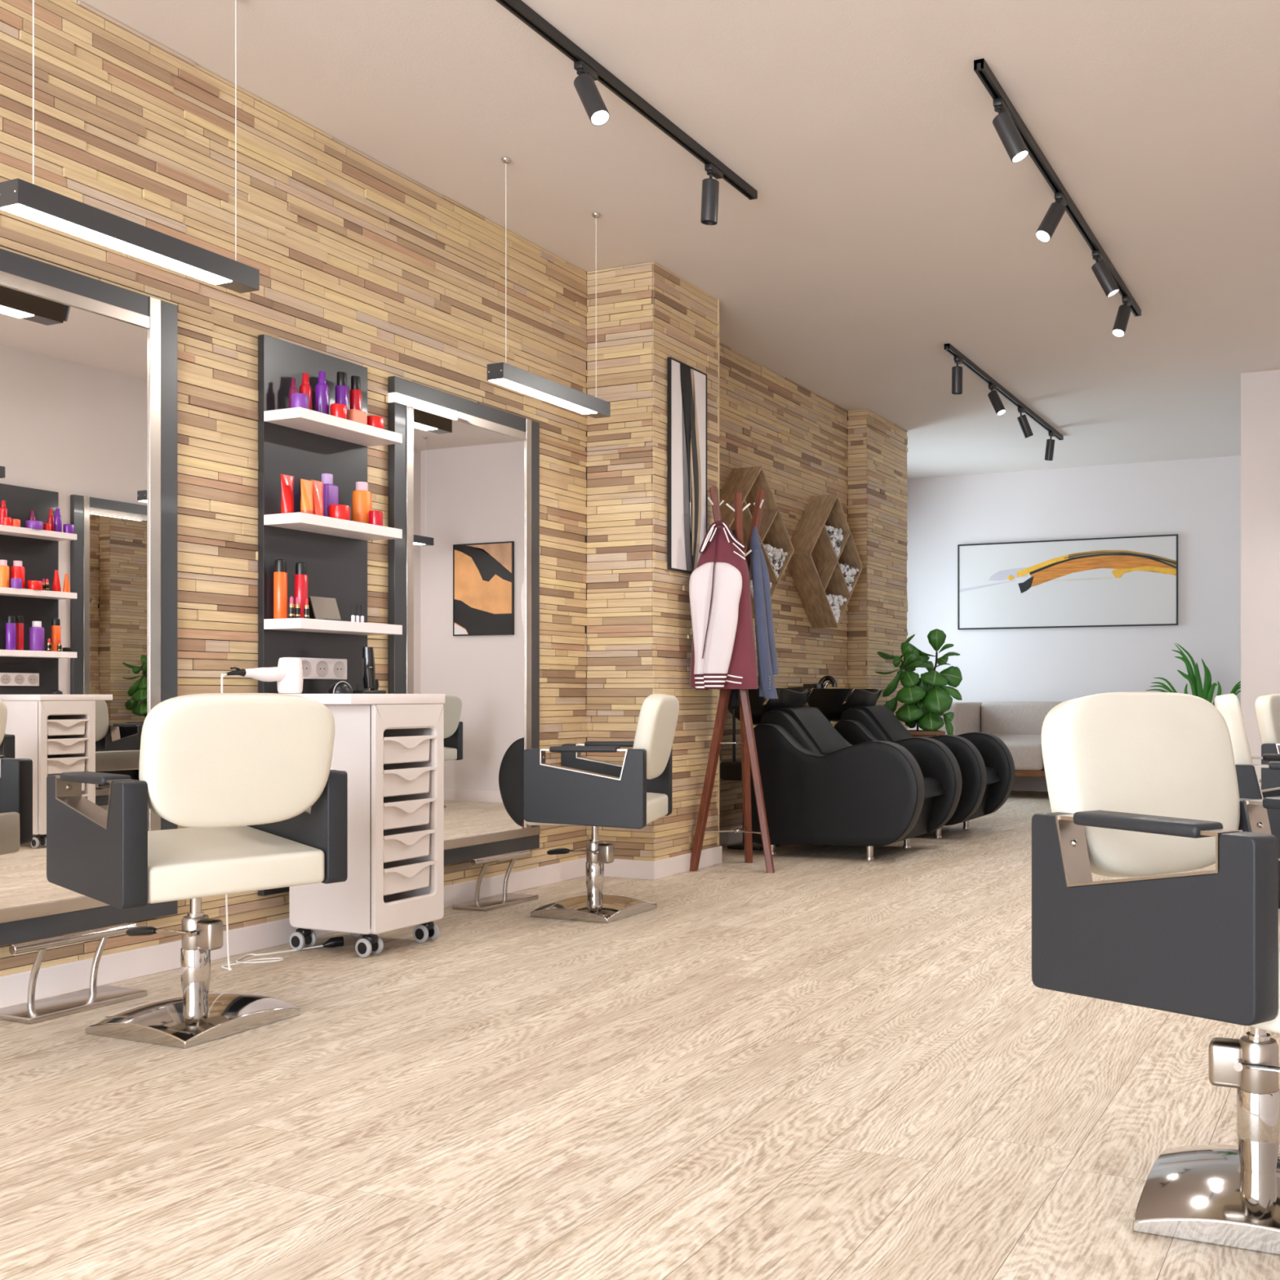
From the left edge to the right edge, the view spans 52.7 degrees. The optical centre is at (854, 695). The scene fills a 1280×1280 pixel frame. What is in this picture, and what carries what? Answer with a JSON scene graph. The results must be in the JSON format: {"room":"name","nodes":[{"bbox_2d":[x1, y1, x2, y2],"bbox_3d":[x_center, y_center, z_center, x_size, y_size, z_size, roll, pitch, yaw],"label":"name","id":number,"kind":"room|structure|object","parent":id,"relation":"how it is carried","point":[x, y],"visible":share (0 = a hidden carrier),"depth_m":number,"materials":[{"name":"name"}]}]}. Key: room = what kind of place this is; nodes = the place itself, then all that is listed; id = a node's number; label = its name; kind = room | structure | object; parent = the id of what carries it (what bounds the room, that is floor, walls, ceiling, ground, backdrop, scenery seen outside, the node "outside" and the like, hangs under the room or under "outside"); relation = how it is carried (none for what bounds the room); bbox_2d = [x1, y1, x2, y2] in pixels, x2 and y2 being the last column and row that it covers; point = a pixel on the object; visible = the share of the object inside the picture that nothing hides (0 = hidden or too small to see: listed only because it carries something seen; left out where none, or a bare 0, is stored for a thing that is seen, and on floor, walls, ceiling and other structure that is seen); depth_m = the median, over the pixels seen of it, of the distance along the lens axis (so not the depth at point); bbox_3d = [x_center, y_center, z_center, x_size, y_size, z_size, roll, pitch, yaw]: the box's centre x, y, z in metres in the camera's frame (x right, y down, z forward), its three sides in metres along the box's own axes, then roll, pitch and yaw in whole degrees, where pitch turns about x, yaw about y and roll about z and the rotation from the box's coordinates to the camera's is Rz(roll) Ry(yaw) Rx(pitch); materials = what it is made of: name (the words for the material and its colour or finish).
{"room":"salon","nodes":[
{"label":"salon","id":0,"kind":"room"},
{"bbox_2d":[0,0,907,976],"bbox_3d":[-1.923,-0.624,4.873,0.603,3.088,11.914,0,0,23],"label":"wall","id":1,"kind":"structure","parent":0,"point":[359,261],"depth_m":5.33,"materials":[{"name":"brown wood"}]},
{"bbox_2d":[0,248,177,946],"bbox_3d":[-2.461,-0.286,3.785,0.039,2.032,0.960,0,0,23],"label":"wall mirror","id":2,"kind":"object","parent":1,"relation":"attached to","point":[88,366],"visible":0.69,"depth_m":3.89,"materials":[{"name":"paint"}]},
{"bbox_2d":[257,334,402,896],"bbox_3d":[-1.966,-0.289,4.763,0.203,2.026,0.508,0,0,23],"label":"shelf unit","id":3,"kind":"object","parent":1,"relation":"attached to","point":[300,442],"visible":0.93,"depth_m":4.71,"materials":[{"name":"white paint"}]},
{"bbox_2d":[273,559,287,618],"bbox_3d":[-2.073,-0.383,4.562,0.046,0.215,0.045,0,0,23],"label":"spray can","id":4,"kind":"object","parent":3,"relation":"on","point":[280,574],"visible":0.95,"depth_m":4.54,"materials":[{"name":"orange plastic"}]},
{"bbox_2d":[280,474,293,513],"bbox_3d":[-2.044,-0.722,4.553,0.042,0.142,0.042,0,0,-22],"label":"tube","id":5,"kind":"object","parent":3,"relation":"on","point":[286,481],"visible":0.91,"depth_m":4.54,"materials":[{"name":"plastic"}]},
{"bbox_2d":[288,596,294,617],"bbox_3d":[-2.014,-0.314,4.521,0.019,0.078,0.019,0,0,23],"label":"lipstick","id":6,"kind":"object","parent":3,"relation":"on","point":[291,609],"visible":1,"depth_m":4.51,"materials":[{"name":"black plastic"}]},
{"bbox_2d":[288,377,297,408],"bbox_3d":[-2.045,-1.089,4.604,0.029,0.129,0.029,0,0,23],"label":"bottle","id":7,"kind":"object","parent":3,"relation":"on","point":[292,389],"visible":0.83,"depth_m":4.59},
{"bbox_2d":[294,596,300,617],"bbox_3d":[-2.004,-0.314,4.545,0.019,0.078,0.019,0,0,23],"label":"lipstick","id":8,"kind":"object","parent":3,"relation":"on","point":[297,606],"visible":0.91,"depth_m":4.54,"materials":[{"name":"black plastic"}]},
{"bbox_2d":[290,392,309,408],"bbox_3d":[-1.991,-1.052,4.537,0.060,0.055,0.060,0,0,23],"label":"jar","id":9,"kind":"object","parent":3,"relation":"on","point":[297,399],"visible":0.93,"depth_m":4.51,"materials":[{"name":"plastic"}]},
{"bbox_2d":[291,400,309,408],"bbox_3d":[-1.991,-1.037,4.537,0.059,0.025,0.059,0,0,23],"label":"pot","id":10,"kind":"object","parent":9,"relation":"on","point":[304,404],"depth_m":4.51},
{"bbox_2d":[294,562,307,617],"bbox_3d":[-2.025,-0.381,4.624,0.046,0.211,0.045,0,0,23],"label":"spray can","id":11,"kind":"object","parent":3,"relation":"on","point":[300,576],"visible":0.76,"depth_m":4.61,"materials":[{"name":"red plastic"}]},
{"bbox_2d":[299,373,311,409],"bbox_3d":[-2.023,-1.105,4.656,0.043,0.160,0.043,0,0,23],"label":"bottle","id":12,"kind":"object","parent":3,"relation":"on","point":[305,388],"visible":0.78,"depth_m":4.64,"materials":[{"name":"plastic"}]},
{"bbox_2d":[303,598,309,618],"bbox_3d":[-1.980,-0.312,4.565,0.018,0.075,0.018,0,0,23],"label":"lipstick","id":13,"kind":"object","parent":3,"relation":"on","point":[306,611],"visible":0.89,"depth_m":4.56,"materials":[{"name":"black plastic"}]},
{"bbox_2d":[300,479,313,514],"bbox_3d":[-1.982,-0.715,4.572,0.042,0.128,0.041,0,0,-23],"label":"tube","id":14,"kind":"object","parent":3,"relation":"on","point":[306,500],"visible":0.88,"depth_m":4.56,"materials":[{"name":"plastic"}]},
{"bbox_2d":[311,480,323,515],"bbox_3d":[-1.968,-0.718,4.627,0.042,0.134,0.041,0,0,-23],"label":"tube","id":15,"kind":"object","parent":3,"relation":"on","point":[317,486],"visible":0.79,"depth_m":4.62,"materials":[{"name":"plastic"}]},
{"bbox_2d":[297,657,346,679],"bbox_3d":[-2.024,-0.101,4.794,0.013,0.080,0.254,0,0,23],"label":"panel","id":16,"kind":"object","parent":3,"relation":"attached to","point":[313,668],"visible":0.86,"depth_m":4.80,"materials":[{"name":"white plastic"}]},
{"bbox_2d":[302,659,311,676],"bbox_3d":[-2.052,-0.101,4.714,0.002,0.062,0.062,0,0,23],"label":"socket","id":17,"kind":"object","parent":16,"relation":"attached to","point":[306,664],"depth_m":4.72,"materials":[{"name":"white plastic"}]},
{"bbox_2d":[315,660,328,676],"bbox_3d":[-2.019,-0.101,4.792,0.002,0.062,0.062,0,0,23],"label":"socket","id":18,"kind":"object","parent":16,"relation":"attached to","point":[322,666],"depth_m":4.79,"materials":[{"name":"white plastic"}]},
{"bbox_2d":[333,661,345,677],"bbox_3d":[-1.986,-0.101,4.871,0.002,0.062,0.062,0,0,23],"label":"socket","id":19,"kind":"object","parent":16,"relation":"attached to","point":[339,667],"depth_m":4.87,"materials":[{"name":"white plastic"}]},
{"bbox_2d":[315,371,328,414],"bbox_3d":[-1.976,-1.113,4.690,0.047,0.176,0.046,0,0,23],"label":"bottle","id":20,"kind":"object","parent":3,"relation":"on","point":[322,388],"visible":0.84,"depth_m":4.67,"materials":[{"name":"plastic"}]},
{"bbox_2d":[309,595,351,621],"bbox_3d":[-1.971,-0.323,4.756,0.082,0.095,0.133,0,0,23],"label":"palette","id":21,"kind":"object","parent":3,"relation":"on","point":[323,608],"visible":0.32,"depth_m":4.76,"materials":[{"name":"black plastic"}]},
{"bbox_2d":[317,618,351,621],"bbox_3d":[-1.962,-0.280,4.757,0.065,0.009,0.124,0,0,23],"label":"tray","id":22,"kind":"object","parent":21,"relation":"attached to","point":[340,620],"depth_m":4.73,"materials":[{"name":"silver plastic"}]},
{"bbox_2d":[321,473,338,516],"bbox_3d":[-1.980,-0.741,4.745,0.061,0.179,0.061,0,0,23],"label":"bottle","id":23,"kind":"object","parent":3,"relation":"on","point":[331,491],"visible":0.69,"depth_m":4.72,"materials":[{"name":"plastic"}]},
{"bbox_2d":[330,403,346,419],"bbox_3d":[-1.917,-1.052,4.696,0.058,0.055,0.058,0,0,23],"label":"jar","id":24,"kind":"object","parent":3,"relation":"on","point":[339,410],"visible":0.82,"depth_m":4.67,"materials":[{"name":"plastic"}]},
{"bbox_2d":[330,411,346,419],"bbox_3d":[-1.917,-1.037,4.696,0.057,0.025,0.057,0,0,23],"label":"pot","id":25,"kind":"object","parent":24,"relation":"on","point":[343,415],"depth_m":4.67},
{"bbox_2d":[328,504,350,520],"bbox_3d":[-1.920,-0.679,4.709,0.076,0.056,0.076,0,0,23],"label":"jar","id":26,"kind":"object","parent":3,"relation":"on","point":[336,511],"visible":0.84,"depth_m":4.68,"materials":[{"name":"plastic"}]},
{"bbox_2d":[328,512,350,520],"bbox_3d":[-1.920,-0.664,4.709,0.074,0.025,0.074,0,0,23],"label":"pot","id":27,"kind":"object","parent":26,"relation":"on","point":[345,516],"depth_m":4.68,"materials":[{"name":"plastic"}]},
{"bbox_2d":[334,371,348,410],"bbox_3d":[-1.944,-1.124,4.792,0.048,0.198,0.048,0,0,23],"label":"lotion bottle","id":28,"kind":"object","parent":3,"relation":"on","point":[341,390],"visible":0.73,"depth_m":4.77,"materials":[{"name":"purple plastic"}]},
{"bbox_2d":[349,375,361,410],"bbox_3d":[-1.918,-1.125,4.856,0.045,0.199,0.044,0,0,23],"label":"lotion bottle","id":29,"kind":"object","parent":3,"relation":"on","point":[355,393],"visible":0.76,"depth_m":4.84,"materials":[{"name":"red plastic"}]},
{"bbox_2d":[346,408,367,424],"bbox_3d":[-1.882,-1.051,4.781,0.040,0.052,0.068,0,0,23],"label":"jar","id":30,"kind":"object","parent":3,"relation":"on","point":[354,415],"visible":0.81,"depth_m":4.76,"materials":[{"name":"plastic"}]},
{"bbox_2d":[351,481,372,523],"bbox_3d":[-1.905,-0.737,4.886,0.072,0.172,0.072,0,0,23],"label":"shampoo bottle","id":31,"kind":"object","parent":3,"relation":"on","point":[362,499],"visible":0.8,"depth_m":4.86,"materials":[{"name":"plastic"}]},
{"bbox_2d":[368,510,382,525],"bbox_3d":[-1.843,-0.680,4.862,0.054,0.058,0.054,0,0,23],"label":"jar","id":32,"kind":"object","parent":3,"relation":"on","point":[375,517],"visible":0.91,"depth_m":4.84,"materials":[{"name":"plastic"}]},
{"bbox_2d":[368,518,382,525],"bbox_3d":[-1.843,-0.664,4.862,0.053,0.026,0.053,0,0,23],"label":"pot","id":33,"kind":"object","parent":32,"relation":"on","point":[379,522],"depth_m":4.84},
{"bbox_2d":[367,415,384,429],"bbox_3d":[-1.853,-1.050,4.880,0.069,0.050,0.069,0,0,23],"label":"jar","id":34,"kind":"object","parent":3,"relation":"on","point":[377,421],"visible":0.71,"depth_m":4.85,"materials":[{"name":"plastic"}]},
{"bbox_2d":[367,422,384,429],"bbox_3d":[-1.853,-1.036,4.880,0.068,0.022,0.068,0,0,23],"label":"pot","id":35,"kind":"object","parent":34,"relation":"on","point":[379,424],"depth_m":4.85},
{"bbox_2d":[0,825,742,1008],"bbox_3d":[-1.787,0.874,4.932,0.416,0.093,11.706,0,0,23],"label":"baseboard","id":36,"kind":"structure","parent":1,"relation":"attached to","point":[55,980],"depth_m":4.54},
{"bbox_2d":[387,376,540,865],"bbox_3d":[-1.704,-0.286,5.598,0.039,2.032,0.960,0,0,23],"label":"wall mirror","id":37,"kind":"object","parent":1,"relation":"attached to","point":[464,475],"visible":0.76,"depth_m":5.58,"materials":[{"name":"mirror"}]},
{"bbox_2d":[413,408,524,840],"bbox_3d":[-1.694,-0.286,5.594,0.003,1.900,0.828,0,0,23],"label":"mirror glass","id":38,"kind":"object","parent":37,"relation":"on","point":[469,464],"depth_m":5.60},
{"bbox_2d":[667,356,706,573],"bbox_3d":[-0.870,-1.179,6.589,0.019,1.077,0.377,0,0,23],"label":"wall picture","id":39,"kind":"object","parent":1,"relation":"attached to","point":[686,384],"visible":0.98,"depth_m":6.56,"materials":[{"name":"black"}]},
{"bbox_2d":[716,299,719,844],"bbox_3d":[-0.747,-0.673,6.924,0.009,2.987,0.010,0,0,23],"label":"trim","id":40,"kind":"structure","parent":1,"relation":"attached to","point":[717,459],"depth_m":6.92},
{"bbox_2d":[719,466,794,618],"bbox_3d":[-0.668,-0.950,7.877,0.200,0.943,0.943,0,0,23],"label":"shelf","id":41,"kind":"object","parent":1,"relation":"attached to","point":[773,532],"visible":0.48,"depth_m":7.92,"materials":[{"name":"brown wood"}]},
{"bbox_2d":[763,544,787,582],"bbox_3d":[-0.574,-0.837,8.091,0.214,0.256,0.392,0,0,23],"label":"filling","id":42,"kind":"object","parent":41,"relation":"in","point":[774,554],"visible":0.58,"depth_m":8.07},
{"bbox_2d":[786,493,862,628],"bbox_3d":[-0.212,-0.950,8.970,0.200,0.943,0.943,0,0,23],"label":"shelf","id":43,"kind":"object","parent":1,"relation":"attached to","point":[814,567],"visible":0.94,"depth_m":8.87,"materials":[{"name":"brown wood"}]},
{"bbox_2d":[825,525,844,556],"bbox_3d":[-0.215,-1.071,8.961,0.219,0.261,0.405,0,0,23],"label":"filling","id":44,"kind":"object","parent":43,"relation":"in","point":[836,536],"visible":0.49,"depth_m":8.95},
{"bbox_2d":[826,594,847,622],"bbox_3d":[-0.212,-0.603,8.969,0.222,0.237,0.361,0,0,23],"label":"filling","id":45,"kind":"object","parent":43,"relation":"in","point":[835,602],"visible":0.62,"depth_m":8.94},
{"bbox_2d":[839,563,859,591],"bbox_3d":[-0.120,-0.838,9.193,0.221,0.246,0.377,0,0,23],"label":"filling","id":46,"kind":"object","parent":43,"relation":"in","point":[847,571],"visible":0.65,"depth_m":9.15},
{"bbox_2d":[0,790,1279,1279],"bbox_3d":[-0.202,0.980,5.448,5.830,0.120,14.300,0,0,23],"label":"floor","id":47,"kind":"structure","parent":0,"point":[835,1063],"depth_m":2.81,"materials":[{"name":"brown wood"}]},
{"bbox_2d":[0,922,146,1024],"bbox_3d":[-2.319,0.809,3.725,0.180,0.222,0.382,0,0,23],"label":"footrest","id":48,"kind":"object","parent":47,"relation":"on","point":[33,1011],"visible":0.93,"depth_m":3.69,"materials":[{"name":"metal"}]},
{"bbox_2d":[46,693,347,1048],"bbox_3d":[-1.806,0.457,3.506,0.559,0.926,0.610,0,0,38],"label":"chair","id":49,"kind":"object","parent":47,"relation":"on","point":[255,788],"visible":1,"depth_m":3.37,"materials":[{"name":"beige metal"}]},
{"bbox_2d":[288,693,444,957],"bbox_3d":[-1.813,0.457,4.596,0.410,0.925,0.470,0,0,23],"label":"trolley","id":50,"kind":"object","parent":47,"relation":"on","point":[389,747],"visible":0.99,"depth_m":4.50,"materials":[{"name":"plastic"}]},
{"bbox_2d":[221,657,343,970],"bbox_3d":[-2.039,0.394,4.458,0.188,1.057,0.474,0,0,23],"label":"hair dryer","id":51,"kind":"object","parent":50,"relation":"hanging from","point":[288,674],"visible":0.95,"depth_m":4.45,"materials":[{"name":"white paint"}]},
{"bbox_2d":[328,680,352,693],"bbox_3d":[-1.904,-0.029,4.680,0.084,0.048,0.084,0,0,-23],"label":"bowl","id":52,"kind":"object","parent":50,"relation":"on","point":[340,687],"visible":1,"depth_m":4.65,"materials":[{"name":"black plastic"}]},
{"bbox_2d":[351,646,386,693],"bbox_3d":[-1.855,-0.095,4.800,0.090,0.179,0.120,0,0,23],"label":"hair clipper","id":53,"kind":"object","parent":50,"relation":"on","point":[370,682],"visible":0.99,"depth_m":4.79,"materials":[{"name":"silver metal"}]},
{"bbox_2d":[452,849,538,911],"bbox_3d":[-1.584,0.809,5.565,0.180,0.222,0.382,0,0,23],"label":"footrest","id":54,"kind":"object","parent":47,"relation":"on","point":[504,900],"visible":1,"depth_m":5.52,"materials":[{"name":"metal"}]},
{"bbox_2d":[523,693,679,923],"bbox_3d":[-1.055,0.456,5.341,0.568,0.926,0.614,0,0,4],"label":"chair","id":55,"kind":"object","parent":47,"relation":"on","point":[581,791],"visible":1,"depth_m":5.09,"materials":[{"name":"grey leather"}]},
{"bbox_2d":[689,486,774,873],"bbox_3d":[-0.580,-0.097,6.737,0.448,2.035,0.459,0,0,23],"label":"coat rack","id":56,"kind":"object","parent":47,"relation":"on","point":[749,758],"visible":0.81,"depth_m":6.65,"materials":[{"name":"red wood"}]},
{"bbox_2d":[688,520,757,689],"bbox_3d":[-0.685,-0.464,6.551,0.359,0.872,0.218,0,0,0],"label":"jacket","id":57,"kind":"object","parent":56,"relation":"hanging from","point":[723,655],"visible":1,"depth_m":6.48,"materials":[{"name":"red fabric"}]},
{"bbox_2d":[728,529,738,706],"bbox_3d":[-0.656,-0.415,6.817,0.095,0.949,0.079,0,0,0],"label":"coat","id":58,"kind":"object","parent":56,"relation":"hanging from","point":[734,697],"visible":0.21,"depth_m":6.78,"materials":[{"name":"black fabric"}]},
{"bbox_2d":[750,525,778,698],"bbox_3d":[-0.479,-0.441,6.694,0.153,0.917,0.162,0,0,0],"label":"jacket","id":59,"kind":"object","parent":56,"relation":"hanging from","point":[767,664],"visible":0.99,"depth_m":6.64,"materials":[{"name":"blue fabric"}]},
{"bbox_2d":[720,676,962,860],"bbox_3d":[-0.142,0.390,7.474,1.381,1.060,0.787,0,0,23],"label":"chair","id":60,"kind":"object","parent":47,"relation":"on","point":[820,788],"visible":0.85,"depth_m":7.13,"materials":[{"name":"black leather"}]},
{"bbox_2d":[727,676,814,725],"bbox_3d":[-0.548,0.023,7.641,0.502,0.325,0.552,0,0,23],"label":"basin","id":61,"kind":"object","parent":60,"relation":"in","point":[763,711],"depth_m":7.42,"materials":[{"name":"black ceramic"}]},
{"bbox_2d":[771,706,847,754],"bbox_3d":[-0.268,0.207,7.526,0.352,0.271,0.385,0,0,23],"label":"cushion","id":62,"kind":"object","parent":60,"relation":"on","point":[814,724],"depth_m":7.43,"materials":[{"name":"black leather"}]},
{"bbox_2d":[803,675,1014,838],"bbox_3d":[0.312,0.390,8.563,1.381,1.060,0.787,0,0,23],"label":"chair","id":63,"kind":"object","parent":47,"relation":"on","point":[986,764],"visible":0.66,"depth_m":8.48,"materials":[{"name":"black leather"}]},
{"bbox_2d":[803,675,884,721],"bbox_3d":[-0.094,0.023,8.730,0.502,0.325,0.552,0,0,23],"label":"basin","id":64,"kind":"object","parent":63,"relation":"in","point":[837,704],"depth_m":8.52,"materials":[{"name":"black ceramic"}]},
{"bbox_2d":[848,705,911,742],"bbox_3d":[0.187,0.207,8.615,0.352,0.271,0.385,0,0,23],"label":"cushion","id":65,"kind":"object","parent":63,"relation":"on","point":[882,716],"depth_m":8.52,"materials":[{"name":"black leather"}]},
{"bbox_2d":[875,628,962,737],"bbox_3d":[0.491,0.206,9.659,0.669,1.429,0.398,0,0,0],"label":"fiddle leaf fig","id":66,"kind":"object","parent":47,"relation":"on","point":[926,698],"visible":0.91,"depth_m":9.60,"materials":[{"name":"green plant"}]},
{"bbox_2d":[912,735,935,737],"bbox_3d":[0.489,0.512,9.659,0.280,0.415,0.320,0,0,0],"label":"planter","id":67,"kind":"object","parent":47,"relation":"on","point":[915,736],"depth_m":9.50,"materials":[{"name":"brown wood"}]},
{"bbox_2d":[938,701,1062,777],"bbox_3d":[1.832,0.490,11.529,2.300,0.860,0.890,0,0,23],"label":"sofa","id":68,"kind":"object","parent":47,"relation":"on","point":[1018,724],"visible":0.14,"depth_m":11.80,"materials":[{"name":"grey fabric"}]},
{"bbox_2d":[991,733,1044,770],"bbox_3d":[1.432,0.513,11.598,0.768,0.302,0.710,0,0,23],"label":"seat cushion","id":69,"kind":"object","parent":68,"relation":"on","point":[1025,749],"depth_m":11.20,"materials":[{"name":"fabric"}]},
{"bbox_2d":[981,701,1062,734],"bbox_3d":[1.597,0.240,11.979,0.780,0.360,0.240,0,0,23],"label":"cushion","id":70,"kind":"object","parent":68,"relation":"on","point":[997,717],"depth_m":11.89,"materials":[{"name":"fabric"}]},
{"bbox_2d":[1031,692,1279,1255],"bbox_3d":[0.705,0.457,2.295,0.610,0.926,0.586,0,0,-36],"label":"chair","id":71,"kind":"object","parent":47,"relation":"on","point":[1139,784],"visible":1,"depth_m":2.24,"materials":[{"name":"grey leather"}]},
{"bbox_2d":[1146,642,1240,706],"bbox_3d":[2.843,0.239,10.479,0.849,1.361,0.360,0,0,0],"label":"potted palm","id":72,"kind":"object","parent":47,"relation":"on","point":[1206,693],"visible":0.41,"depth_m":10.48,"materials":[{"name":"green plant"}]},
{"bbox_2d":[1213,693,1279,858],"bbox_3d":[1.460,0.456,4.119,0.556,0.926,0.614,0,0,15],"label":"chair","id":73,"kind":"object","parent":47,"relation":"on","point":[1228,705],"visible":0.45,"depth_m":3.94,"materials":[{"name":"grey leather"}]},
{"bbox_2d":[1254,693,1279,790],"bbox_3d":[2.157,0.457,5.793,0.551,0.926,0.610,0,0,30],"label":"chair","id":74,"kind":"object","parent":47,"relation":"on","point":[1267,708],"visible":0.75,"depth_m":5.68,"materials":[{"name":"grey leather"}]},
{"bbox_2d":[76,0,1279,479],"bbox_3d":[-0.202,-2.228,5.448,5.830,0.120,14.300,0,0,23],"label":"ceiling","id":75,"kind":"structure","parent":0,"point":[891,223],"depth_m":5.18,"materials":[{"name":"paint"}]},
{"bbox_2d":[0,0,259,293],"bbox_3d":[-2.037,-1.714,3.604,0.080,0.908,0.758,0,0,23],"label":"pendant light","id":76,"kind":"object","parent":75,"relation":"hanging from","point":[18,197],"visible":1,"depth_m":3.53,"materials":[{"name":"paint"}]},
{"bbox_2d":[0,204,231,284],"bbox_3d":[-2.055,-1.261,3.562,0.072,0.004,0.651,0,0,23],"label":"diffuser","id":77,"kind":"object","parent":76,"relation":"attached to","point":[39,213],"depth_m":3.52,"materials":[{"name":"plastic"}]},
{"bbox_2d":[487,156,610,417],"bbox_3d":[-1.290,-1.714,5.394,0.080,0.908,0.758,0,0,23],"label":"pendant light","id":78,"kind":"object","parent":75,"relation":"hanging from","point":[503,374],"visible":1,"depth_m":5.26,"materials":[{"name":"silver metal"}]},
{"bbox_2d":[488,378,596,414],"bbox_3d":[-1.308,-1.261,5.351,0.072,0.004,0.651,0,0,23],"label":"diffuser","id":79,"kind":"object","parent":78,"relation":"attached to","point":[523,386],"depth_m":5.33,"materials":[{"name":"plastic"}]},
{"bbox_2d":[495,0,757,199],"bbox_3d":[-1.020,-2.151,4.034,0.036,0.034,3.040,0,0,23],"label":"track","id":80,"kind":"object","parent":75,"relation":"attached to","point":[518,8],"visible":1,"depth_m":4.49,"materials":[{"name":"metal"}]},
{"bbox_2d":[573,60,609,125],"bbox_3d":[-0.875,-2.023,4.264,0.136,0.220,0.124,0,0,23],"label":"track spotlight","id":81,"kind":"object","parent":80,"relation":"hanging from","point":[585,86],"visible":1,"depth_m":4.23,"materials":[{"name":"metal"}]},
{"bbox_2d":[700,163,723,225],"bbox_3d":[-0.577,-2.019,5.112,0.078,0.228,0.109,0,0,23],"label":"track spotlight","id":82,"kind":"object","parent":80,"relation":"hanging from","point":[710,186],"visible":1,"depth_m":5.07,"materials":[{"name":"metal"}]},
{"bbox_2d":[944,343,1063,439],"bbox_3d":[1.148,-2.151,9.177,0.036,0.034,3.008,0,0,23],"label":"track","id":83,"kind":"object","parent":75,"relation":"attached to","point":[948,348],"visible":1,"depth_m":8.86,"materials":[{"name":"metal"}]},
{"bbox_2d":[951,356,963,394],"bbox_3d":[0.654,-2.019,7.998,0.071,0.228,0.108,0,0,23],"label":"track spotlight","id":84,"kind":"object","parent":83,"relation":"hanging from","point":[957,371],"visible":1,"depth_m":7.96,"materials":[{"name":"metal"}]},
{"bbox_2d":[987,383,1005,415],"bbox_3d":[0.965,-2.023,8.664,0.096,0.221,0.167,0,0,-26],"label":"track spotlight","id":85,"kind":"object","parent":83,"relation":"hanging from","point":[993,396],"visible":1,"depth_m":8.63,"materials":[{"name":"metal"}]},
{"bbox_2d":[1017,407,1033,438],"bbox_3d":[1.267,-2.021,9.387,0.113,0.224,0.109,0,0,23],"label":"track spotlight","id":86,"kind":"object","parent":83,"relation":"hanging from","point":[1023,421],"visible":1,"depth_m":9.36,"materials":[{"name":"metal"}]},
{"bbox_2d":[1044,431,1055,460],"bbox_3d":[1.588,-2.019,10.263,0.088,0.229,0.108,0,0,23],"label":"track spotlight","id":87,"kind":"object","parent":83,"relation":"hanging from","point":[1050,445],"visible":1,"depth_m":10.22,"materials":[{"name":"metal"}]},
{"bbox_2d":[973,58,1141,316],"bbox_3d":[1.009,-2.151,5.709,0.036,0.034,3.041,0,0,23],"label":"track","id":88,"kind":"object","parent":75,"relation":"attached to","point":[981,68],"visible":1,"depth_m":5.17,"materials":[{"name":"metal"}]},
{"bbox_2d":[992,97,1028,163],"bbox_3d":[0.564,-2.022,4.539,0.130,0.223,0.108,0,0,23],"label":"track spotlight","id":89,"kind":"object","parent":88,"relation":"attached to","point":[1003,122],"visible":1,"depth_m":4.50,"materials":[{"name":"metal"}]},
{"bbox_2d":[1035,191,1066,242],"bbox_3d":[0.849,-2.025,5.368,0.195,0.217,0.079,0,0,-42],"label":"track spotlight","id":90,"kind":"object","parent":88,"relation":"hanging from","point":[1056,210],"visible":1,"depth_m":5.33,"materials":[{"name":"metal"}]},
{"bbox_2d":[1091,249,1119,297],"bbox_3d":[1.210,-2.022,6.079,0.133,0.222,0.108,0,0,23],"label":"track spotlight","id":91,"kind":"object","parent":88,"relation":"hanging from","point":[1102,273],"visible":1,"depth_m":6.04,"materials":[{"name":"metal"}]},
{"bbox_2d":[1111,296,1131,337],"bbox_3d":[1.442,-2.022,6.762,0.071,0.223,0.181,0,0,40],"label":"track spotlight","id":92,"kind":"object","parent":88,"relation":"hanging from","point":[1124,310],"visible":1,"depth_m":6.73,"materials":[{"name":"metal"}]},
{"bbox_2d":[906,455,1240,781],"bbox_3d":[2.509,-0.624,11.945,5.830,3.088,0.200,0,0,23],"label":"wall","id":93,"kind":"structure","parent":0,"point":[1198,500],"depth_m":11.98,"materials":[{"name":"paint"}]},
{"bbox_2d":[1011,780,1048,791],"bbox_3d":[1.889,0.874,12.091,4.072,0.093,0.019,0,0,23],"label":"baseboard","id":94,"kind":"structure","parent":93,"relation":"attached to","point":[1017,785],"depth_m":12.16,"materials":[{"name":"wood"}]},
{"bbox_2d":[957,533,1177,630],"bbox_3d":[1.996,-1.063,12.032,2.119,0.836,0.029,0,0,23],"label":"wall picture","id":95,"kind":"object","parent":93,"relation":"attached to","point":[1126,580],"visible":1,"depth_m":12.01,"materials":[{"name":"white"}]},
{"bbox_2d":[1240,369,1279,787],"bbox_3d":[3.880,-0.624,9.619,1.508,3.088,3.036,0,0,23],"label":"wall partition","id":96,"kind":"structure","parent":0,"point":[1260,390],"depth_m":8.46,"materials":[{"name":"paint"}]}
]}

